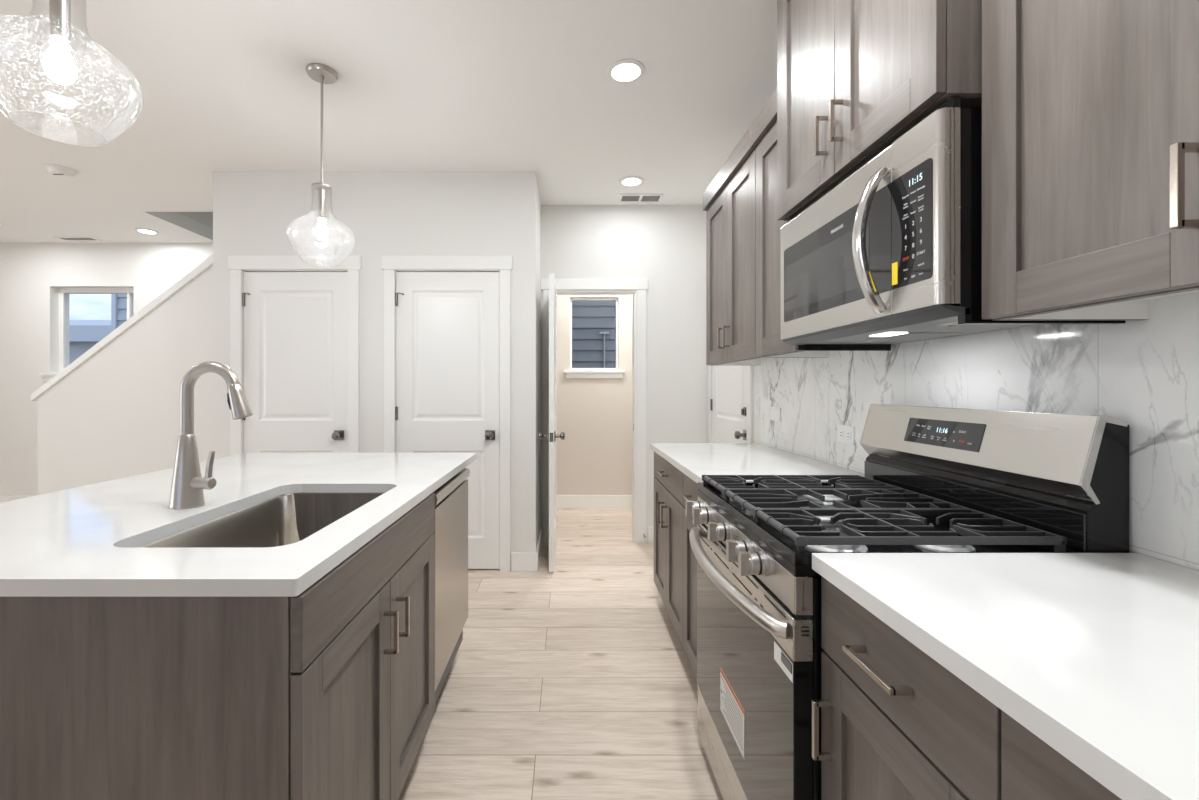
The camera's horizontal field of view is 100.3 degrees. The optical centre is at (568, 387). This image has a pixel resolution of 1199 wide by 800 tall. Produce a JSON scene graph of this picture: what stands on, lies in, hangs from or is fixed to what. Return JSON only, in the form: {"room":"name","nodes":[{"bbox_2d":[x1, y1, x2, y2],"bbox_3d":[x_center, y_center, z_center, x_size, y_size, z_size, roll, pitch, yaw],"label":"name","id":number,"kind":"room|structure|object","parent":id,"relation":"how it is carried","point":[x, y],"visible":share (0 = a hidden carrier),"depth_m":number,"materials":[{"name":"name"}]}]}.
{"room":"kitchen","nodes":[
{"label":"kitchen","id":0,"kind":"room"},
{"bbox_2d":[0,243,212,495],"bbox_3d":[-4.804,-0.115,5.161,4.992,2.720,0.150,0,0,0],"label":"wall","id":1,"kind":"structure","parent":0,"point":[32,275],"depth_m":5.09,"materials":[{"name":"white paint"}]},
{"bbox_2d":[0,496,31,502],"bbox_3d":[-4.811,1.170,5.079,4.777,0.150,0.015,0,0,0],"label":"baseboard","id":2,"kind":"structure","parent":1,"relation":"attached to","point":[2,498],"depth_m":5.07,"materials":[{"name":"white wood"}]},
{"bbox_2d":[39,288,132,380],"bbox_3d":[-4.855,-0.552,5.138,0.970,0.965,0.195,0,0,0],"label":"window","id":3,"kind":"structure","parent":1,"relation":"in","point":[64,293],"depth_m":5.17,"materials":[{"name":"white"}]},
{"bbox_2d":[177,212,212,227],"bbox_3d":[-2.990,-2.385,4.636,1.340,1.580,1.101,0,0,0],"label":"wall","id":4,"kind":"structure","parent":0,"point":[206,218],"depth_m":4.86,"materials":[{"name":"white paint"}]},
{"bbox_2d":[38,265,631,494],"bbox_3d":[-1.637,-0.115,4.726,5.545,2.720,1.161,0,0,0],"label":"wall","id":5,"kind":"structure","parent":0,"point":[116,415],"depth_m":4.15,"materials":[{"name":"white paint"}]},
{"bbox_2d":[31,254,212,400],"bbox_3d":[-3.438,-0.696,4.207,2.015,1.606,0.159,0,0,0],"label":"trim","id":6,"kind":"structure","parent":5,"relation":"attached to","point":[208,262],"depth_m":4.13,"materials":[{"name":"white wood"}]},
{"bbox_2d":[557,495,631,508],"bbox_3d":[-0.090,1.175,5.159,2.420,0.140,0.015,0,0,0],"label":"baseboard","id":7,"kind":"structure","parent":5,"relation":"attached to","point":[563,501],"depth_m":5.15,"materials":[{"name":"white wood"}]},
{"bbox_2d":[564,298,624,377],"bbox_3d":[0.262,-0.520,5.204,0.626,0.839,0.165,0,0,0],"label":"window","id":8,"kind":"structure","parent":5,"relation":"in","point":[573,372],"depth_m":5.22,"materials":[{"name":"white wood"}]},
{"bbox_2d":[213,171,540,570],"bbox_3d":[-1.325,-0.115,4.245,2.196,2.720,1.683,0,0,0],"label":"wall","id":9,"kind":"structure","parent":0,"point":[388,213],"depth_m":3.40,"materials":[{"name":"white paint"}]},
{"bbox_2d":[228,256,360,455],"bbox_3d":[-1.861,0.175,3.392,0.896,2.140,0.022,0,0,0],"label":"trim","id":10,"kind":"structure","parent":9,"relation":"attached to","point":[236,264],"depth_m":3.38,"materials":[{"name":"white wood"}]},
{"bbox_2d":[242,272,347,453],"bbox_3d":[-1.864,0.221,3.390,0.721,2.024,0.108,0,0,0],"label":"door","id":11,"kind":"structure","parent":9,"relation":"in","point":[296,323],"depth_m":3.41,"materials":[{"name":"painted wood"},{"name":"dark nickel"}]},
{"bbox_2d":[395,272,499,568],"bbox_3d":[-0.829,0.221,3.390,0.709,2.024,0.108,0,0,0],"label":"door","id":12,"kind":"structure","parent":9,"relation":"in","point":[448,323],"depth_m":3.41,"materials":[{"name":"white paint"},{"name":"dark nickel"}]},
{"bbox_2d":[382,256,512,571],"bbox_3d":[-0.826,0.175,3.392,0.884,2.140,0.022,0,0,0],"label":"trim","id":13,"kind":"structure","parent":9,"relation":"attached to","point":[390,264],"depth_m":3.38,"materials":[{"name":"white wood"}]},
{"bbox_2d":[511,527,542,571],"bbox_3d":[-0.811,1.181,3.699,1.198,0.128,0.622,0,0,0],"label":"baseboard","id":14,"kind":"structure","parent":9,"relation":"attached to","point":[520,561],"depth_m":3.39,"materials":[{"name":"white wood"}]},
{"bbox_2d":[0,0,776,242],"bbox_3d":[-3.022,-1.535,0.943,8.555,0.120,8.686,0,0,0],"label":"ceiling","id":15,"kind":"structure","parent":0,"point":[420,85],"depth_m":2.55,"materials":[{"name":"white paint"}]},
{"bbox_2d":[45,164,76,178],"bbox_3d":[-3.420,-1.451,3.367,0.150,0.047,0.150,0,0,0],"label":"smoke detector","id":16,"kind":"object","parent":15,"relation":"attached to","point":[60,171],"visible":1,"depth_m":3.33,"materials":[{"name":"white plastic"}]},
{"bbox_2d":[0,0,143,146],"bbox_3d":[-1.154,-1.030,1.134,0.289,0.890,0.289,0,0,0],"label":"pendant light","id":17,"kind":"object","parent":15,"relation":"hanging from","point":[58,63],"visible":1,"depth_m":1.12,"materials":[{"name":"clear glass"}]},
{"bbox_2d":[49,0,70,43],"bbox_3d":[-1.154,-0.870,1.134,0.086,0.159,0.086,0,0,0],"label":"socket","id":18,"kind":"object","parent":17,"relation":"attached to","point":[59,10],"depth_m":1.12,"materials":[{"name":"silver metal"}]},
{"bbox_2d":[54,237,101,240],"bbox_3d":[-4.840,-1.471,4.930,0.360,0.008,0.120,0,0,0],"label":"ceiling vent","id":19,"kind":"object","parent":15,"relation":"in","point":[61,238],"visible":1,"depth_m":4.93,"materials":[{"name":"white plastic"}]},
{"bbox_2d":[135,228,158,234],"bbox_3d":[-3.966,-1.470,4.700,0.176,0.010,0.176,0,0,0],"label":"recessed light","id":20,"kind":"object","parent":15,"relation":"in","point":[141,230],"visible":1,"depth_m":4.70,"materials":[{"name":"white plastic"}]},
{"bbox_2d":[286,63,355,266],"bbox_3d":[-1.154,-1.030,2.335,0.289,0.890,0.289,0,0,0],"label":"pendant light","id":21,"kind":"object","parent":15,"relation":"hanging from","point":[321,73],"visible":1,"depth_m":2.32,"materials":[{"name":"clear glass"}]},
{"bbox_2d":[311,182,331,218],"bbox_3d":[-1.154,-0.870,2.335,0.086,0.159,0.086,0,0,0],"label":"socket","id":22,"kind":"object","parent":21,"relation":"attached to","point":[322,188],"depth_m":2.32,"materials":[{"name":"silver metal"}]},
{"bbox_2d":[607,59,644,83],"bbox_3d":[0.265,-1.470,2.327,0.176,0.010,0.176,0,0,0],"label":"recessed light","id":23,"kind":"object","parent":15,"relation":"in","point":[623,71],"visible":1,"depth_m":2.32,"materials":[{"name":"white plastic"}]},
{"bbox_2d":[619,176,643,186],"bbox_3d":[0.446,-1.470,3.563,0.176,0.010,0.176,0,0,0],"label":"recessed light","id":24,"kind":"object","parent":15,"relation":"in","point":[629,181],"visible":1,"depth_m":3.56,"materials":[{"name":"white plastic"}]},
{"bbox_2d":[618,194,663,202],"bbox_3d":[0.555,-1.471,3.880,0.335,0.008,0.165,0,0,0],"label":"ceiling vent","id":25,"kind":"object","parent":15,"relation":"in","point":[623,198],"visible":1,"depth_m":3.88,"materials":[{"name":"white plastic"}]},
{"bbox_2d":[398,509,722,799],"bbox_3d":[-3.022,1.285,0.943,8.555,0.080,8.686,0,0,0],"label":"floor","id":26,"kind":"structure","parent":0,"point":[577,680],"depth_m":2.06,"materials":[{"name":"brown wood"}]},
{"bbox_2d":[0,493,434,799],"bbox_3d":[-1.013,0.801,1.581,1.175,0.888,1.438,0,0,0],"label":"base cabinet","id":27,"kind":"object","parent":26,"relation":"on","point":[326,691],"visible":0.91,"depth_m":0.86,"materials":[{"name":"brown wood"}]},
{"bbox_2d":[0,453,476,596],"bbox_3d":[-1.040,0.341,1.690,1.151,0.030,1.674,0,0,0],"label":"countertop","id":28,"kind":"structure","parent":27,"relation":"on","point":[83,541],"depth_m":1.19,"materials":[{"name":"white stone"}]},
{"bbox_2d":[168,361,252,509],"bbox_3d":[-0.986,0.126,1.381,0.219,0.400,0.081,0,0,0],"label":"kitchen faucet","id":29,"kind":"object","parent":28,"relation":"on","point":[187,485],"visible":1,"depth_m":1.37,"materials":[{"name":"silver metal"}]},
{"bbox_2d":[138,492,385,547],"bbox_3d":[-0.767,0.467,1.363,0.426,0.220,0.719,0,0,0],"label":"sink","id":30,"kind":"object","parent":28,"relation":"in","point":[271,522],"visible":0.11,"depth_m":1.51,"materials":[{"name":"silver metal"}]},
{"bbox_2d":[433,468,469,703],"bbox_3d":[-0.750,0.801,2.000,0.599,0.888,0.566,0,0,0],"label":"dishwasher","id":31,"kind":"object","parent":26,"relation":"on","point":[451,499],"visible":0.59,"depth_m":1.93,"materials":[{"name":"grey metal"}]},
{"bbox_2d":[654,452,683,645],"bbox_3d":[0.793,0.801,2.559,0.661,0.888,0.755,0,0,0],"label":"base cabinet","id":32,"kind":"object","parent":26,"relation":"on","point":[668,480],"visible":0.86,"depth_m":2.49,"materials":[{"name":"brown wood"}]},
{"bbox_2d":[650,443,864,483],"bbox_3d":[0.801,0.341,2.353,0.646,0.030,1.201,0,0,0],"label":"countertop","id":33,"kind":"structure","parent":32,"relation":"on","point":[695,460],"depth_m":2.22,"materials":[{"name":"white stone"}]},
{"bbox_2d":[683,473,697,677],"bbox_3d":[0.793,0.801,1.968,0.661,0.888,0.421,0,0,0],"label":"base cabinet","id":34,"kind":"object","parent":26,"relation":"on","point":[690,487],"visible":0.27,"depth_m":2.09,"materials":[{"name":"brown wood"}]},
{"bbox_2d":[812,576,1001,799],"bbox_3d":[0.793,0.801,0.783,0.661,0.888,0.406,0,0,0],"label":"base cabinet","id":35,"kind":"object","parent":26,"relation":"on","point":[897,724],"visible":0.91,"depth_m":0.77,"materials":[{"name":"brown wood"}]},
{"bbox_2d":[686,404,1128,799],"bbox_3d":[0.744,0.650,1.370,0.749,1.190,0.756,0,0,0],"label":"gas range","id":36,"kind":"object","parent":26,"relation":"on","point":[936,479],"visible":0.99,"depth_m":1.17,"materials":[{"name":"silver metal"}]},
{"bbox_2d":[721,675,742,749],"bbox_3d":[0.446,0.885,1.377,0.001,0.092,0.185,0,0,0],"label":"print","id":37,"kind":"object","parent":36,"relation":"attached to","point":[731,708],"depth_m":1.36,"materials":[{"name":"grey paper"}]},
{"bbox_2d":[781,651,791,673],"bbox_3d":[0.446,0.563,1.025,0.001,0.020,0.050,0,0,0],"label":"print","id":38,"kind":"object","parent":36,"relation":"attached to","point":[786,660],"depth_m":1.03,"materials":[{"name":"black"}]},
{"bbox_2d":[698,482,1082,575],"bbox_3d":[0.740,0.352,1.370,0.581,0.046,0.754,0,0,0],"label":"cooktop","id":39,"kind":"object","parent":36,"relation":"in","point":[773,546],"depth_m":1.12,"materials":[{"name":"black metal"}]},
{"bbox_2d":[1002,711,1121,799],"bbox_3d":[0.793,0.801,0.189,0.661,0.888,0.775,0,0,0],"label":"base cabinet","id":40,"kind":"object","parent":26,"relation":"on","point":[1032,769],"visible":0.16,"depth_m":0.53,"materials":[{"name":"brown wood"}]},
{"bbox_2d":[812,553,1198,799],"bbox_3d":[0.801,0.341,0.369,0.646,0.030,1.239,0,0,0],"label":"countertop","id":41,"kind":"structure","parent":40,"relation":"on","point":[1096,655],"depth_m":0.65,"materials":[{"name":"white stone"}]},
{"bbox_2d":[541,205,707,541],"bbox_3d":[-0.587,-0.115,4.088,3.443,2.720,0.115,0,0,0],"label":"wall","id":42,"kind":"structure","parent":0,"point":[664,245],"depth_m":4.03,"materials":[{"name":"white paint"}]},
{"bbox_2d":[538,274,564,571],"bbox_3d":[-0.117,0.233,3.673,0.181,2.000,0.662,0,0,0],"label":"door","id":43,"kind":"structure","parent":42,"relation":"in","point":[552,435],"depth_m":3.35,"materials":[{"name":"white paint"},{"name":"dark nickel"}]},
{"bbox_2d":[541,279,647,542],"bbox_3d":[0.205,0.185,4.077,0.860,2.120,0.137,0,0,0],"label":"trim","id":44,"kind":"structure","parent":42,"relation":"attached to","point":[563,286],"depth_m":4.01,"materials":[{"name":"white wood"}]},
{"bbox_2d":[648,527,653,542],"bbox_3d":[0.878,1.181,4.022,0.484,0.128,0.015,0,0,0],"label":"baseboard","id":45,"kind":"structure","parent":42,"relation":"attached to","point":[650,529],"depth_m":4.01,"materials":[{"name":"white wood"}]},
{"bbox_2d":[711,365,1198,570],"bbox_3d":[1.195,-0.115,0.943,0.120,2.720,8.686,0,0,0],"label":"wall","id":46,"kind":"structure","parent":0,"point":[756,369],"depth_m":3.03,"materials":[{"name":"white paint"}]},
{"bbox_2d":[711,366,745,442],"bbox_3d":[1.122,0.222,3.572,0.108,2.022,0.838,0,0,0],"label":"door","id":47,"kind":"structure","parent":46,"relation":"in","point":[728,401],"depth_m":3.58,"materials":[{"name":"white wood"}]},
{"bbox_2d":[708,365,752,442],"bbox_3d":[1.124,0.175,3.538,0.022,2.140,0.949,0,0,0],"label":"trim","id":48,"kind":"structure","parent":46,"relation":"attached to","point":[749,369],"depth_m":3.13,"materials":[{"name":"white wood"}]},
{"bbox_2d":[755,396,759,415],"bbox_3d":[1.130,0.105,3.005,0.010,0.118,0.075,0,0,0],"label":"light switch","id":49,"kind":"object","parent":46,"relation":"attached to","point":[757,398],"visible":0.98,"depth_m":2.99,"materials":[{"name":"white plastic"}]},
{"bbox_2d":[703,125,826,365],"bbox_3d":[0.951,-0.641,2.576,0.347,1.016,0.790,0,0,0],"label":"upper cabinet","id":50,"kind":"object","parent":46,"relation":"attached to","point":[729,201],"visible":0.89,"depth_m":2.49,"materials":[{"name":"brown wood"}]},
{"bbox_2d":[751,88,828,356],"bbox_3d":[0.951,-0.641,1.966,0.347,1.016,0.425,0,0,0],"label":"upper cabinet","id":51,"kind":"object","parent":46,"relation":"attached to","point":[769,343],"visible":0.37,"depth_m":2.06,"materials":[{"name":"brown wood"}]},
{"bbox_2d":[777,0,981,220],"bbox_3d":[0.913,-1.027,1.370,0.441,0.886,0.760,0,0,0],"label":"upper cabinet","id":52,"kind":"object","parent":46,"relation":"attached to","point":[854,76],"visible":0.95,"depth_m":1.28,"materials":[{"name":"brown wood"}]},
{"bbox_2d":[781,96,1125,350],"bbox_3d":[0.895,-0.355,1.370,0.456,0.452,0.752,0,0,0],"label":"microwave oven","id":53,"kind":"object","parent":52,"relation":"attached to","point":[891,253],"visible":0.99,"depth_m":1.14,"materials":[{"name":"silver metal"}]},
{"bbox_2d":[760,292,1198,569],"bbox_3d":[1.130,0.076,0.672,0.010,0.500,4.545,0,0,0],"label":"backsplash","id":54,"kind":"structure","parent":46,"relation":"attached to","point":[1144,374],"depth_m":1.15,"materials":[{"name":"stone"}]},
{"bbox_2d":[771,407,780,420],"bbox_3d":[1.122,0.141,2.715,0.006,0.074,0.118,0,0,0],"label":"cover","id":55,"kind":"object","parent":54,"relation":"attached to","point":[775,411],"visible":1,"depth_m":2.70,"materials":[{"name":"white plastic"}]},
{"bbox_2d":[837,424,854,444],"bbox_3d":[1.120,0.189,2.027,0.009,0.074,0.118,0,0,0],"label":"wall outlet","id":56,"kind":"object","parent":54,"relation":"attached to","point":[845,434],"visible":1,"depth_m":2.02,"materials":[{"name":"white plastic"}]},
{"bbox_2d":[838,430,843,437],"bbox_3d":[1.118,0.189,2.054,0.003,0.032,0.038,0,0,0],"label":"socket","id":57,"kind":"object","parent":56,"relation":"attached to","point":[840,432],"depth_m":2.05,"materials":[{"name":"white plastic"}]},
{"bbox_2d":[845,431,850,438],"bbox_3d":[1.118,0.189,2.000,0.003,0.032,0.038,0,0,0],"label":"socket","id":58,"kind":"object","parent":56,"relation":"attached to","point":[847,433],"depth_m":2.00,"materials":[{"name":"white plastic"}]},
{"bbox_2d":[982,0,1198,319],"bbox_3d":[0.951,-0.754,0.792,0.347,1.242,0.386,0,0,0],"label":"upper cabinet","id":59,"kind":"object","parent":46,"relation":"attached to","point":[1090,108],"visible":1,"depth_m":0.79,"materials":[{"name":"brown wood"}]},
{"label":"outside","id":60,"kind":"structure","parent":0,"visible":0},
{"bbox_3d":[-5.000,1.795,22.733,70.000,0.100,34.534,0,0,0],"label":"ground","id":61,"kind":"structure","parent":60,"visible":0},
{"bbox_2d":[69,320,110,364],"bbox_3d":[-14.650,-0.265,16.700,11.500,4.020,5.400,0,0,0],"label":"house","id":62,"kind":"structure","parent":61,"relation":"on","point":[83,334],"depth_m":14.00,"materials":[{"name":"grey"}]},
{"bbox_2d":[111,294,126,331],"bbox_3d":[-5.835,-1.105,10.080,3.270,5.700,3.840,0,0,0],"label":"house","id":63,"kind":"structure","parent":61,"relation":"on","point":[118,301],"depth_m":8.19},
{"bbox_2d":[572,301,615,367],"bbox_3d":[0.850,-0.838,8.825,4.700,5.165,3.350,0,0,0],"label":"house","id":64,"kind":"structure","parent":61,"relation":"on","point":[593,322],"depth_m":7.20,"materials":[{"name":"grey"}]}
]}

